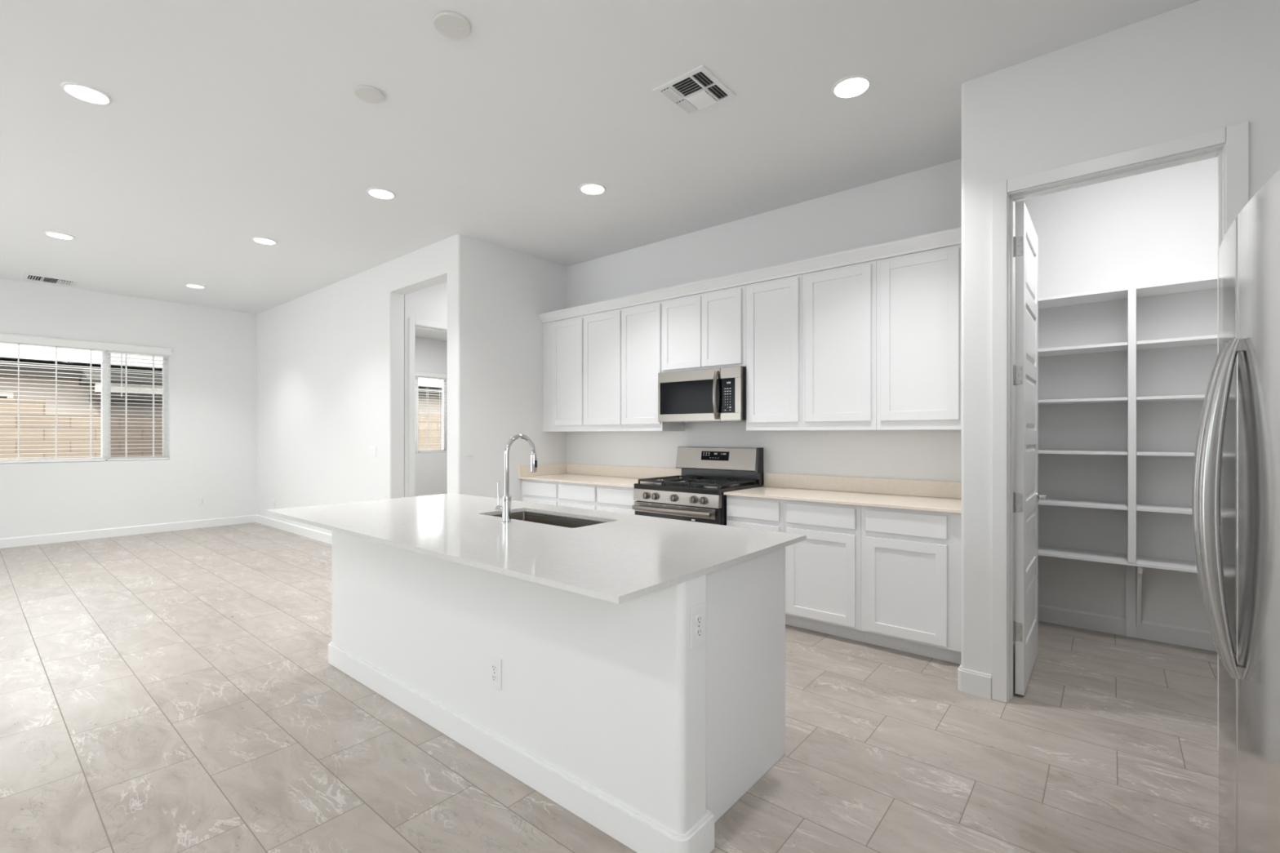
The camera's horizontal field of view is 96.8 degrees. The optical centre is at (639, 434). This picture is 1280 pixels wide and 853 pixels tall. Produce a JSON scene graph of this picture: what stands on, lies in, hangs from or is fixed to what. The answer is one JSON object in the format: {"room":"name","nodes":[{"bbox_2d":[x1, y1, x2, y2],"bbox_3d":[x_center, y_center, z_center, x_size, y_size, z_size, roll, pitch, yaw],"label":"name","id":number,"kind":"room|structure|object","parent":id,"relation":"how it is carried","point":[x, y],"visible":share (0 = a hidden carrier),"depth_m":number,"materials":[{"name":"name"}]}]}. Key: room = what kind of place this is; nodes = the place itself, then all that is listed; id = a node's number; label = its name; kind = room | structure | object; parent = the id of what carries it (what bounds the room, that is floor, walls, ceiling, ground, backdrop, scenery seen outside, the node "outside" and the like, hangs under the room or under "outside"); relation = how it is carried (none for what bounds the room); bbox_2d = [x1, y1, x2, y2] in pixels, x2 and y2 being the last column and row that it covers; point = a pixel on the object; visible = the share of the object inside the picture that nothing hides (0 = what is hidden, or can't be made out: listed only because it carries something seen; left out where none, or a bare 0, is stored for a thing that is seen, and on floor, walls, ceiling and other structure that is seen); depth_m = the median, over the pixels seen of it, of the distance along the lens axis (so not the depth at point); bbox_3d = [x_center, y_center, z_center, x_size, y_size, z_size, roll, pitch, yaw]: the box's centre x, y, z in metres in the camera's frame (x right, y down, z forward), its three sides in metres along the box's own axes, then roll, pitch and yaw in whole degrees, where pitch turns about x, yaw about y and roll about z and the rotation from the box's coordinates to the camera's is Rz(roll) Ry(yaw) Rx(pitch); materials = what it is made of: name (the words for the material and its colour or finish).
{"room":"kitchen","nodes":[
{"label":"kitchen","id":0,"kind":"room"},
{"bbox_2d":[0,278,447,538],"bbox_3d":[-6.489,-0.240,7.603,0.200,3.080,9.800,0,0,40],"label":"wall","id":1,"kind":"structure","parent":0,"point":[212,361],"depth_m":7.65,"materials":[{"name":"white paint"}]},
{"bbox_2d":[0,350,168,463],"bbox_3d":[-7.211,-0.390,6.782,0.070,1.460,2.455,0,0,40],"label":"window","id":2,"kind":"structure","parent":1,"relation":"in","point":[105,452],"depth_m":7.25,"materials":[{"name":"white plastic"}]},
{"bbox_2d":[0,341,105,463],"bbox_3d":[-7.337,-0.381,6.481,0.056,1.429,1.820,0,0,40],"label":"horizontal blind","id":3,"kind":"object","parent":2,"relation":"attached to","point":[1,342],"visible":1,"depth_m":6.82,"materials":[{"name":"white plastic"}]},
{"bbox_2d":[106,350,168,460],"bbox_3d":[-6.547,-0.381,7.425,0.064,1.429,0.610,0,0,40],"label":"horizontal blind","id":4,"kind":"object","parent":2,"relation":"attached to","point":[109,351],"visible":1,"depth_m":7.40,"materials":[{"name":"white plastic"}]},
{"bbox_2d":[0,333,171,355],"bbox_3d":[-7.098,-1.106,6.692,0.026,0.092,2.482,0,0,40],"label":"blind valance","id":5,"kind":"object","parent":1,"relation":"attached to","point":[4,337],"visible":1,"depth_m":6.98,"materials":[{"name":"white plastic"}]},
{"bbox_2d":[0,514,256,548],"bbox_3d":[-7.606,1.244,6.091,0.014,0.112,6.047,0,0,40],"label":"baseboard","id":6,"kind":"structure","parent":1,"relation":"attached to","point":[20,541],"depth_m":7.25,"materials":[{"name":"white wood"}]},
{"bbox_2d":[199,497,205,506],"bbox_3d":[-6.094,0.937,7.915,0.008,0.124,0.078,0,0,40],"label":"wall outlet","id":7,"kind":"object","parent":1,"relation":"attached to","point":[202,500],"visible":1,"depth_m":7.91,"materials":[{"name":"white plastic"}]},
{"bbox_2d":[414,377,446,453],"bbox_3d":[-4.541,-0.390,9.995,0.070,1.460,2.470,0,0,40],"label":"window","id":8,"kind":"structure","parent":1,"relation":"in","point":[444,387],"depth_m":10.55,"materials":[{"name":"white plastic"}]},
{"bbox_2d":[414,376,418,453],"bbox_3d":[-4.663,-0.381,9.699,0.056,1.429,1.850,0,0,40],"label":"horizontal blind","id":9,"kind":"object","parent":8,"relation":"attached to","point":[415,376],"visible":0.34,"depth_m":10.38,"materials":[{"name":"white plastic"}]},
{"bbox_2d":[417,376,447,452],"bbox_3d":[-3.870,-0.381,10.653,0.056,1.429,0.590,0,0,40],"label":"horizontal blind","id":10,"kind":"object","parent":8,"relation":"attached to","point":[420,377],"visible":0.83,"depth_m":10.67,"materials":[{"name":"white plastic"}]},
{"bbox_2d":[414,370,447,378],"bbox_3d":[-4.428,-1.106,9.905,0.026,0.092,2.495,0,0,40],"label":"blind valance","id":11,"kind":"object","parent":1,"relation":"attached to","point":[424,374],"visible":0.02,"depth_m":10.55,"materials":[{"name":"white plastic"}]},
{"bbox_2d":[256,238,447,534],"bbox_3d":[-3.663,-0.240,6.850,5.110,3.080,0.160,0,0,40],"label":"wall","id":12,"kind":"structure","parent":0,"point":[330,359],"depth_m":6.62,"materials":[{"name":"white paint"}]},
{"bbox_2d":[272,498,275,508],"bbox_3d":[-5.121,0.970,7.951,0.078,0.124,0.008,0,0,40],"label":"wall outlet","id":13,"kind":"object","parent":12,"relation":"attached to","point":[273,500],"visible":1,"depth_m":7.95,"materials":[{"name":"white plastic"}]},
{"bbox_2d":[256,514,332,544],"bbox_3d":[-4.134,1.244,7.128,4.030,0.112,0.014,0,0,40],"label":"baseboard","id":14,"kind":"structure","parent":12,"relation":"attached to","point":[304,531],"depth_m":7.41,"materials":[{"name":"white wood"}]},
{"bbox_2d":[368,446,376,457],"bbox_3d":[-2.863,0.190,6.074,0.168,0.122,0.009,0,0,40],"label":"light switch","id":15,"kind":"object","parent":12,"relation":"attached to","point":[371,450],"visible":1,"depth_m":6.06,"materials":[{"name":"white plastic"}]},
{"bbox_2d":[404,281,447,497],"bbox_3d":[-1.363,-0.240,7.378,0.120,3.080,3.593,0,0,40],"label":"wall","id":16,"kind":"structure","parent":0,"point":[428,304],"depth_m":6.04,"materials":[{"name":"white paint"}]},
{"bbox_2d":[408,317,447,497],"bbox_3d":[-2.167,0.035,6.398,0.135,2.531,0.976,0,0,40],"label":"trim","id":17,"kind":"structure","parent":16,"relation":"attached to","point":[413,322],"depth_m":6.01,"materials":[{"name":"white wood"}]},
{"bbox_2d":[447,234,566,501],"bbox_3d":[-1.232,-0.240,5.648,0.195,3.080,1.419,0,0,40],"label":"wall","id":18,"kind":"structure","parent":0,"point":[496,295],"depth_m":5.36,"materials":[{"name":"white paint"}]},
{"bbox_2d":[0,0,1199,341],"bbox_3d":[-2.125,-1.855,3.976,11.550,0.150,10.200,0,0,40],"label":"ceiling","id":19,"kind":"structure","parent":0,"point":[226,124],"depth_m":3.25,"materials":[{"name":"white paint"}]},
{"bbox_2d":[22,273,77,286],"bbox_3d":[-6.786,-1.771,6.542,0.320,0.017,0.410,0,0,40],"label":"ceiling vent","id":20,"kind":"object","parent":19,"relation":"in","point":[28,277],"visible":1,"depth_m":6.53,"materials":[{"name":"white metal"}]},
{"bbox_2d":[44,231,75,239],"bbox_3d":[-5.180,-1.774,5.075,0.196,0.010,0.196,0,0,40],"label":"recessed light","id":21,"kind":"object","parent":19,"relation":"in","point":[55,234],"visible":1,"depth_m":5.06,"materials":[{"name":"white plastic"}]},
{"bbox_2d":[47,232,72,239],"bbox_3d":[-5.180,-1.773,5.075,0.159,0.008,0.159,0,0,40],"label":"diffuser","id":22,"kind":"object","parent":21,"relation":"attached to","point":[59,235],"depth_m":5.06,"materials":[{"name":"white plastic"}]},
{"bbox_2d":[60,81,112,104],"bbox_3d":[-2.882,-1.774,2.963,0.196,0.010,0.196,0,0,40],"label":"recessed light","id":23,"kind":"object","parent":19,"relation":"in","point":[85,92],"visible":1,"depth_m":2.95,"materials":[{"name":"white plastic"}]},
{"bbox_2d":[65,84,107,103],"bbox_3d":[-2.882,-1.773,2.963,0.159,0.008,0.159,0,0,40],"label":"diffuser","id":24,"kind":"object","parent":23,"relation":"attached to","point":[87,93],"depth_m":2.95,"materials":[{"name":"white plastic"}]},
{"bbox_2d":[185,283,205,288],"bbox_3d":[-5.326,-1.774,6.808,0.196,0.010,0.196,0,0,40],"label":"recessed light","id":25,"kind":"object","parent":19,"relation":"in","point":[194,286],"visible":1,"depth_m":6.78,"materials":[{"name":"white plastic"}]},
{"bbox_2d":[186,284,203,288],"bbox_3d":[-5.326,-1.773,6.808,0.159,0.008,0.159,0,0,40],"label":"diffuser","id":26,"kind":"object","parent":25,"relation":"attached to","point":[190,286],"depth_m":6.79,"materials":[{"name":"white plastic"}]},
{"bbox_2d":[252,236,277,244],"bbox_3d":[-3.444,-1.774,5.215,0.196,0.010,0.196,0,0,40],"label":"recessed light","id":27,"kind":"object","parent":19,"relation":"in","point":[258,239],"visible":1,"depth_m":5.19,"materials":[{"name":"white plastic"}]},
{"bbox_2d":[253,238,275,244],"bbox_3d":[-3.444,-1.773,5.215,0.159,0.008,0.159,0,0,40],"label":"diffuser","id":28,"kind":"object","parent":27,"relation":"attached to","point":[264,241],"depth_m":5.21,"materials":[{"name":"white plastic"}]},
{"bbox_2d":[354,84,384,103],"bbox_3d":[-1.411,-1.771,2.964,0.144,0.017,0.144,0,0,40],"label":"cover plate","id":29,"kind":"object","parent":19,"relation":"attached to","point":[369,94],"visible":1,"depth_m":2.95,"materials":[{"name":"white plastic"}]},
{"bbox_2d":[366,187,395,199],"bbox_3d":[-1.907,-1.774,4.192,0.196,0.010,0.196,0,0,40],"label":"recessed light","id":30,"kind":"object","parent":19,"relation":"in","point":[379,193],"visible":1,"depth_m":4.17,"materials":[{"name":"white plastic"}]},
{"bbox_2d":[369,189,393,198],"bbox_3d":[-1.907,-1.773,4.192,0.159,0.008,0.159,0,0,40],"label":"diffuser","id":31,"kind":"object","parent":30,"relation":"attached to","point":[379,193],"depth_m":4.18,"materials":[{"name":"white plastic"}]},
{"bbox_2d":[433,10,471,39],"bbox_3d":[-0.813,-1.771,2.464,0.156,0.017,0.156,0,0,40],"label":"cover plate","id":32,"kind":"object","parent":19,"relation":"attached to","point":[451,24],"visible":1,"depth_m":2.45,"materials":[{"name":"white plastic"}]},
{"bbox_2d":[578,182,606,195],"bbox_3d":[-0.343,-1.774,4.113,0.196,0.010,0.196,0,0,40],"label":"recessed light","id":33,"kind":"object","parent":19,"relation":"in","point":[593,188],"visible":1,"depth_m":4.10,"materials":[{"name":"white plastic"}]},
{"bbox_2d":[582,184,603,194],"bbox_3d":[-0.343,-1.773,4.113,0.159,0.008,0.159,0,0,40],"label":"diffuser","id":34,"kind":"object","parent":33,"relation":"attached to","point":[586,188],"depth_m":4.10,"materials":[{"name":"white plastic"}]},
{"bbox_2d":[653,64,736,116],"bbox_3d":[0.285,-1.771,2.954,0.306,0.017,0.316,0,0,40],"label":"ceiling vent","id":35,"kind":"object","parent":19,"relation":"in","point":[697,90],"visible":1,"depth_m":2.94,"materials":[{"name":"white metal"}]},
{"bbox_2d":[831,74,871,98],"bbox_3d":[1.081,-1.774,2.906,0.196,0.010,0.196,0,0,40],"label":"recessed light","id":36,"kind":"object","parent":19,"relation":"in","point":[855,85],"visible":1,"depth_m":2.89,"materials":[{"name":"white plastic"}]},
{"bbox_2d":[835,77,867,97],"bbox_3d":[1.081,-1.773,2.906,0.159,0.008,0.159,0,0,40],"label":"diffuser","id":37,"kind":"object","parent":36,"relation":"attached to","point":[845,86],"depth_m":2.89,"materials":[{"name":"white plastic"}]},
{"bbox_2d":[0,522,1218,852],"bbox_3d":[-2.125,1.360,3.976,11.550,0.120,10.200,0,0,40],"label":"floor","id":38,"kind":"structure","parent":0,"point":[173,691],"depth_m":2.39,"materials":[{"name":"tile"}]},
{"bbox_2d":[521,479,559,505],"bbox_3d":[-0.770,0.867,5.628,0.539,0.865,0.616,0,0,40],"label":"base cabinet","id":39,"kind":"object","parent":38,"relation":"on","point":[546,492],"visible":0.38,"depth_m":5.37,"materials":[{"name":"white paint"}]},
{"bbox_2d":[518,463,681,488],"bbox_3d":[-0.401,0.370,5.309,1.514,0.125,0.636,0,0,40],"label":"countertop","id":40,"kind":"structure","parent":39,"relation":"on","point":[593,474],"depth_m":5.51,"materials":[{"name":"beige stone"}]},
{"bbox_2d":[328,530,785,852],"bbox_3d":[-0.574,0.867,2.756,2.485,0.864,0.804,0,0,40],"label":"kitchen island","id":41,"kind":"object","parent":38,"relation":"on","point":[607,711],"visible":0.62,"depth_m":2.05,"materials":[{"name":"white paint"}]},
{"bbox_2d":[488,654,501,690],"bbox_3d":[-0.574,0.942,2.247,0.078,0.124,0.008,0,0,40],"label":"wall outlet","id":42,"kind":"object","parent":41,"relation":"attached to","point":[495,663],"visible":1,"depth_m":2.24,"materials":[{"name":"white plastic"}]},
{"bbox_2d":[491,663,497,671],"bbox_3d":[-0.576,0.922,2.245,0.032,0.029,0.003,0,0,40],"label":"receptacle","id":43,"kind":"object","parent":42,"relation":"attached to","point":[494,666],"depth_m":2.24,"materials":[{"name":"grey plastic"}]},
{"bbox_2d":[491,673,497,681],"bbox_3d":[-0.576,0.962,2.245,0.032,0.029,0.003,0,0,40],"label":"receptacle","id":44,"kind":"object","parent":42,"relation":"attached to","point":[494,676],"depth_m":2.24,"materials":[{"name":"grey plastic"}]},
{"bbox_2d":[264,493,806,604],"bbox_3d":[-0.687,0.424,2.731,2.608,0.019,1.157,0,0,40],"label":"island countertop","id":45,"kind":"structure","parent":41,"relation":"on","point":[624,557],"depth_m":2.25,"materials":[{"name":"white stone"}]},
{"bbox_2d":[495,434,537,522],"bbox_3d":[-0.602,0.206,2.763,0.104,0.416,0.198,0,0,40],"label":"kitchen faucet","id":46,"kind":"object","parent":45,"relation":"on","point":[505,508],"visible":1,"depth_m":2.69,"materials":[{"name":"silver metal"}]},
{"bbox_2d":[491,511,604,528],"bbox_3d":[-0.475,0.546,2.861,0.771,0.220,0.358,0,0,40],"label":"sink","id":47,"kind":"object","parent":45,"relation":"in","point":[560,521],"visible":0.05,"depth_m":3.07,"materials":[{"name":"silver metal"}]},
{"bbox_2d":[690,603,705,649],"bbox_3d":[0.178,0.584,1.732,0.008,0.124,0.078,0,0,40],"label":"wall outlet","id":48,"kind":"object","parent":41,"relation":"attached to","point":[697,613],"visible":1,"depth_m":1.73,"materials":[{"name":"white plastic"}]},
{"bbox_2d":[695,614,702,625],"bbox_3d":[0.180,0.565,1.731,0.003,0.029,0.032,0,0,40],"label":"receptacle","id":49,"kind":"object","parent":48,"relation":"attached to","point":[698,617],"depth_m":1.73,"materials":[{"name":"grey plastic"}]},
{"bbox_2d":[695,626,702,638],"bbox_3d":[0.180,0.604,1.731,0.003,0.029,0.032,0,0,40],"label":"receptacle","id":50,"kind":"object","parent":48,"relation":"attached to","point":[698,629],"depth_m":1.73,"materials":[{"name":"grey plastic"}]},
{"bbox_2d":[558,481,597,510],"bbox_3d":[-0.373,0.867,5.298,0.493,0.865,0.616,0,0,40],"label":"base cabinet","id":51,"kind":"object","parent":38,"relation":"on","point":[580,495],"visible":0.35,"depth_m":5.05,"materials":[{"name":"white paint"}]},
{"bbox_2d":[597,484,637,515],"bbox_3d":[-0.001,0.867,4.988,0.473,0.865,0.616,0,0,40],"label":"base cabinet","id":52,"kind":"object","parent":38,"relation":"on","point":[610,498],"visible":0.24,"depth_m":4.76,"materials":[{"name":"white paint"}]},
{"bbox_2d":[631,446,763,525],"bbox_3d":[0.446,0.703,4.519,0.796,1.193,0.742,0,0,40],"label":"gas range","id":53,"kind":"object","parent":38,"relation":"on","point":[707,473],"visible":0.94,"depth_m":4.46,"materials":[{"name":"silver metal"}]},
{"bbox_2d":[633,480,758,495],"bbox_3d":[0.444,0.412,4.512,0.790,0.039,0.592,0,0,40],"label":"cooktop","id":54,"kind":"object","parent":53,"relation":"in","point":[655,487],"depth_m":4.31,"materials":[{"name":"black metal"}]},
{"bbox_2d":[726,495,788,625],"bbox_3d":[0.977,0.867,4.176,0.442,0.865,0.616,0,0,40],"label":"base cabinet","id":55,"kind":"object","parent":38,"relation":"on","point":[753,513],"visible":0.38,"depth_m":3.93,"materials":[{"name":"white paint"}]},
{"bbox_2d":[723,472,961,513],"bbox_3d":[1.395,0.370,3.817,1.545,0.125,0.636,0,0,40],"label":"countertop","id":56,"kind":"structure","parent":55,"relation":"on","point":[904,494],"depth_m":3.87,"materials":[{"name":"beige stone"}]},
{"bbox_2d":[783,499,865,642],"bbox_3d":[1.344,0.867,3.871,0.509,0.865,0.616,0,0,40],"label":"base cabinet","id":57,"kind":"object","parent":38,"relation":"on","point":[823,571],"visible":0.81,"depth_m":3.63,"materials":[{"name":"white paint"}]},
{"bbox_2d":[861,506,961,664],"bbox_3d":[1.768,0.867,3.519,0.591,0.865,0.616,0,0,40],"label":"base cabinet","id":58,"kind":"object","parent":38,"relation":"on","point":[911,560],"visible":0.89,"depth_m":3.29,"materials":[{"name":"white paint"}]},
{"bbox_2d":[1191,168,1279,852],"bbox_3d":[1.455,0.403,0.878,0.844,1.755,0.850,0,0,40],"label":"refrigerator","id":59,"kind":"object","parent":38,"relation":"on","point":[1236,487],"visible":1,"depth_m":1.14,"materials":[{"name":"grey metal"}]},
{"bbox_2d":[537,226,961,323],"bbox_3d":[0.483,-1.172,4.535,3.865,0.080,0.078,0,0,40],"label":"crown molding","id":60,"kind":"structure","parent":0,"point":[949,237],"depth_m":4.09,"materials":[{"name":"white paint"}]},
{"bbox_2d":[566,158,1015,644],"bbox_3d":[0.792,-0.240,4.810,3.990,3.080,0.120,0,0,40],"label":"wall","id":61,"kind":"structure","parent":0,"point":[926,201],"depth_m":4.37,"materials":[{"name":"white paint"}]},
{"bbox_2d":[542,308,637,431],"bbox_3d":[-0.477,-0.579,5.559,1.079,1.102,0.348,0,0,40],"label":"upper cabinet","id":62,"kind":"object","parent":61,"relation":"attached to","point":[582,354],"visible":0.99,"depth_m":5.40,"materials":[{"name":"white paint"}]},
{"bbox_2d":[566,463,681,479],"bbox_3d":[-0.197,0.361,5.540,1.493,0.106,0.020,0,0,40],"label":"backsplash","id":63,"kind":"structure","parent":61,"relation":"attached to","point":[573,468],"depth_m":5.51,"materials":[{"name":"beige stone"}]},
{"bbox_2d":[621,301,684,431],"bbox_3d":[0.113,-0.579,5.068,0.453,1.102,0.348,0,0,40],"label":"upper cabinet","id":64,"kind":"object","parent":61,"relation":"attached to","point":[641,325],"visible":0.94,"depth_m":4.94,"materials":[{"name":"white paint"}]},
{"bbox_2d":[662,284,746,372],"bbox_3d":[0.593,-0.823,4.669,0.794,0.615,0.348,0,0,40],"label":"upper cabinet","id":65,"kind":"object","parent":61,"relation":"attached to","point":[707,330],"visible":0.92,"depth_m":4.51,"materials":[{"name":"white paint"}]},
{"bbox_2d":[657,365,746,422],"bbox_3d":[0.561,-0.307,4.626,0.784,0.409,0.455,0,0,40],"label":"microwave","id":66,"kind":"object","parent":65,"relation":"attached to","point":[711,394],"visible":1,"depth_m":4.46,"materials":[{"name":"silver metal"}]},
{"bbox_2d":[746,274,819,431],"bbox_3d":[1.072,-0.579,4.271,0.449,1.102,0.348,0,0,40],"label":"upper cabinet","id":67,"kind":"object","parent":61,"relation":"attached to","point":[774,308],"visible":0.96,"depth_m":4.13,"materials":[{"name":"white paint"}]},
{"bbox_2d":[802,260,876,431],"bbox_3d":[1.439,-0.579,3.967,0.503,1.102,0.348,0,0,40],"label":"upper cabinet","id":68,"kind":"object","parent":61,"relation":"attached to","point":[839,304],"visible":0.95,"depth_m":3.83,"materials":[{"name":"white paint"}]},
{"bbox_2d":[764,472,961,498],"bbox_3d":[1.592,0.361,4.054,1.545,0.106,0.020,0,0,40],"label":"backsplash","id":69,"kind":"structure","parent":61,"relation":"attached to","point":[940,489],"depth_m":4.02,"materials":[{"name":"beige stone"}]},
{"bbox_2d":[876,244,961,430],"bbox_3d":[1.857,-0.579,3.619,0.582,1.102,0.348,0,0,40],"label":"upper cabinet","id":70,"kind":"object","parent":61,"relation":"attached to","point":[919,294],"visible":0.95,"depth_m":3.51,"materials":[{"name":"white paint"}]},
{"bbox_2d":[1015,156,1217,631],"bbox_3d":[3.281,-0.240,3.635,2.600,3.080,0.120,0,0,40],"label":"wall","id":71,"kind":"structure","parent":0,"point":[1158,226],"depth_m":3.69,"materials":[{"name":"white paint"}]},
{"bbox_2d":[1038,342,1127,356],"bbox_3d":[2.638,-0.549,3.896,1.067,0.018,0.299,0,0,40],"label":"shelf","id":72,"kind":"object","parent":71,"relation":"attached to","point":[1114,347],"visible":0.44,"depth_m":3.65,"materials":[{"name":"white wood"}]},
{"bbox_2d":[1038,497,1127,510],"bbox_3d":[2.638,0.451,3.896,1.067,0.018,0.299,0,0,40],"label":"shelf","id":73,"kind":"object","parent":71,"relation":"attached to","point":[1058,502],"visible":0.45,"depth_m":3.65,"materials":[{"name":"white wood"}]},
{"bbox_2d":[1038,397,1127,404],"bbox_3d":[2.638,-0.216,3.896,1.067,0.018,0.299,0,0,40],"label":"shelf","id":74,"kind":"object","parent":71,"relation":"attached to","point":[1105,400],"visible":0.44,"depth_m":3.64,"materials":[{"name":"white wood"}]},
{"bbox_2d":[1038,449,1127,455],"bbox_3d":[2.638,0.117,3.896,1.067,0.018,0.299,0,0,40],"label":"shelf","id":75,"kind":"object","parent":71,"relation":"attached to","point":[1040,451],"visible":0.44,"depth_m":3.60,"materials":[{"name":"white wood"}]},
{"bbox_2d":[1038,545,1197,573],"bbox_3d":[3.146,0.784,3.474,2.390,0.018,0.299,0,0,40],"label":"shelf","id":76,"kind":"object","parent":71,"relation":"attached to","point":[1063,553],"visible":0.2,"depth_m":3.54,"materials":[{"name":"white wood"}]},
{"bbox_2d":[1127,288,1136,563],"bbox_3d":[3.062,-0.049,3.541,0.038,1.648,0.303,0,0,40],"label":"divider","id":77,"kind":"object","parent":76,"relation":"on","point":[1131,294],"visible":1,"depth_m":3.42,"materials":[{"name":"white wood"}]},
{"bbox_2d":[1038,604,1216,651],"bbox_3d":[3.238,1.244,3.584,2.400,0.112,0.014,0,0,40],"label":"baseboard","id":78,"kind":"structure","parent":71,"relation":"attached to","point":[1171,634],"depth_m":3.67,"materials":[{"name":"white wood"}]},
{"bbox_2d":[1038,275,1217,309],"bbox_3d":[3.146,-0.883,3.474,2.390,0.018,0.299,0,0,40],"label":"shelf","id":79,"kind":"object","parent":71,"relation":"attached to","point":[1208,282],"visible":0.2,"depth_m":3.50,"materials":[{"name":"white wood"}]},
{"bbox_2d":[1125,564,1136,638],"bbox_3d":[3.145,1.047,3.641,0.048,0.500,0.017,0,0,40],"label":"cleat","id":80,"kind":"object","parent":71,"relation":"attached to","point":[1131,571],"visible":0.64,"depth_m":3.63,"materials":[{"name":"white wood"}]},
{"bbox_2d":[1136,566,1142,627],"bbox_3d":[3.097,1.014,3.525,0.022,0.432,0.256,0,0,40],"label":"shelf bracket","id":81,"kind":"object","parent":71,"relation":"attached to","point":[1139,569],"visible":0.93,"depth_m":3.56,"materials":[{"name":"white wood"}]},
{"bbox_2d":[1136,503,1191,514],"bbox_3d":[3.572,0.451,3.120,1.283,0.018,0.299,0,0,40],"label":"shelf","id":82,"kind":"object","parent":71,"relation":"attached to","point":[1140,507],"visible":0.45,"depth_m":3.40,"materials":[{"name":"white wood"}]},
{"bbox_2d":[1136,451,1195,456],"bbox_3d":[3.572,0.117,3.120,1.283,0.018,0.299,0,0,40],"label":"shelf","id":83,"kind":"object","parent":71,"relation":"attached to","point":[1138,453],"visible":0.45,"depth_m":3.36,"materials":[{"name":"white wood"}]},
{"bbox_2d":[1136,395,1204,401],"bbox_3d":[3.572,-0.216,3.120,1.283,0.018,0.299,0,0,40],"label":"shelf","id":84,"kind":"object","parent":71,"relation":"attached to","point":[1183,397],"visible":0.45,"depth_m":3.36,"materials":[{"name":"white wood"}]},
{"bbox_2d":[1136,334,1217,350],"bbox_3d":[3.572,-0.549,3.120,1.283,0.018,0.299,0,0,40],"label":"shelf","id":85,"kind":"object","parent":71,"relation":"attached to","point":[1208,340],"visible":0.45,"depth_m":3.37,"materials":[{"name":"white wood"}]},
{"bbox_2d":[961,0,1279,675],"bbox_3d":[2.716,-0.240,2.558,2.092,3.080,0.886,0,0,40],"label":"wall","id":86,"kind":"structure","parent":0,"point":[1200,66],"depth_m":2.61,"materials":[{"name":"white paint"}]},
{"bbox_2d":[957,663,991,698],"bbox_3d":[1.747,1.243,2.934,0.149,0.114,0.254,0,0,40],"label":"baseboard","id":87,"kind":"structure","parent":86,"relation":"attached to","point":[970,682],"depth_m":2.83,"materials":[{"name":"white wood"}]},
{"bbox_2d":[1013,200,1048,695],"bbox_3d":[2.098,0.068,3.076,0.152,2.440,0.708,0,0,40],"label":"door","id":88,"kind":"structure","parent":86,"relation":"in","point":[1026,497],"depth_m":2.86,"materials":[{"name":"white wood"}]},
{"bbox_2d":[991,121,1248,751],"bbox_3d":[2.101,0.034,2.561,0.869,2.532,0.135,0,0,40],"label":"trim","id":89,"kind":"structure","parent":86,"relation":"attached to","point":[1230,144],"depth_m":2.75,"materials":[{"name":"white wood"}]},
{"label":"outside","id":90,"kind":"structure","parent":0,"visible":0},
{"bbox_3d":[-18.570,1.490,16.731,30.050,0.120,30.000,0,0,40],"label":"ground","id":91,"kind":"structure","parent":90,"visible":0},
{"bbox_2d":[0,397,442,459],"bbox_3d":[-8.274,0.435,10.775,0.200,1.990,22.000,0,0,40],"label":"wall","id":92,"kind":"structure","parent":91,"relation":"on","point":[65,451],"depth_m":9.36,"materials":[{"name":"concrete"}]},
{"bbox_2d":[0,343,442,416],"bbox_3d":[-12.542,-0.585,14.322,7.600,4.030,23.000,0,0,40],"label":"neighbor house","id":93,"kind":"structure","parent":91,"relation":"on","point":[423,408],"depth_m":11.38,"materials":[{"name":"beige paint"}]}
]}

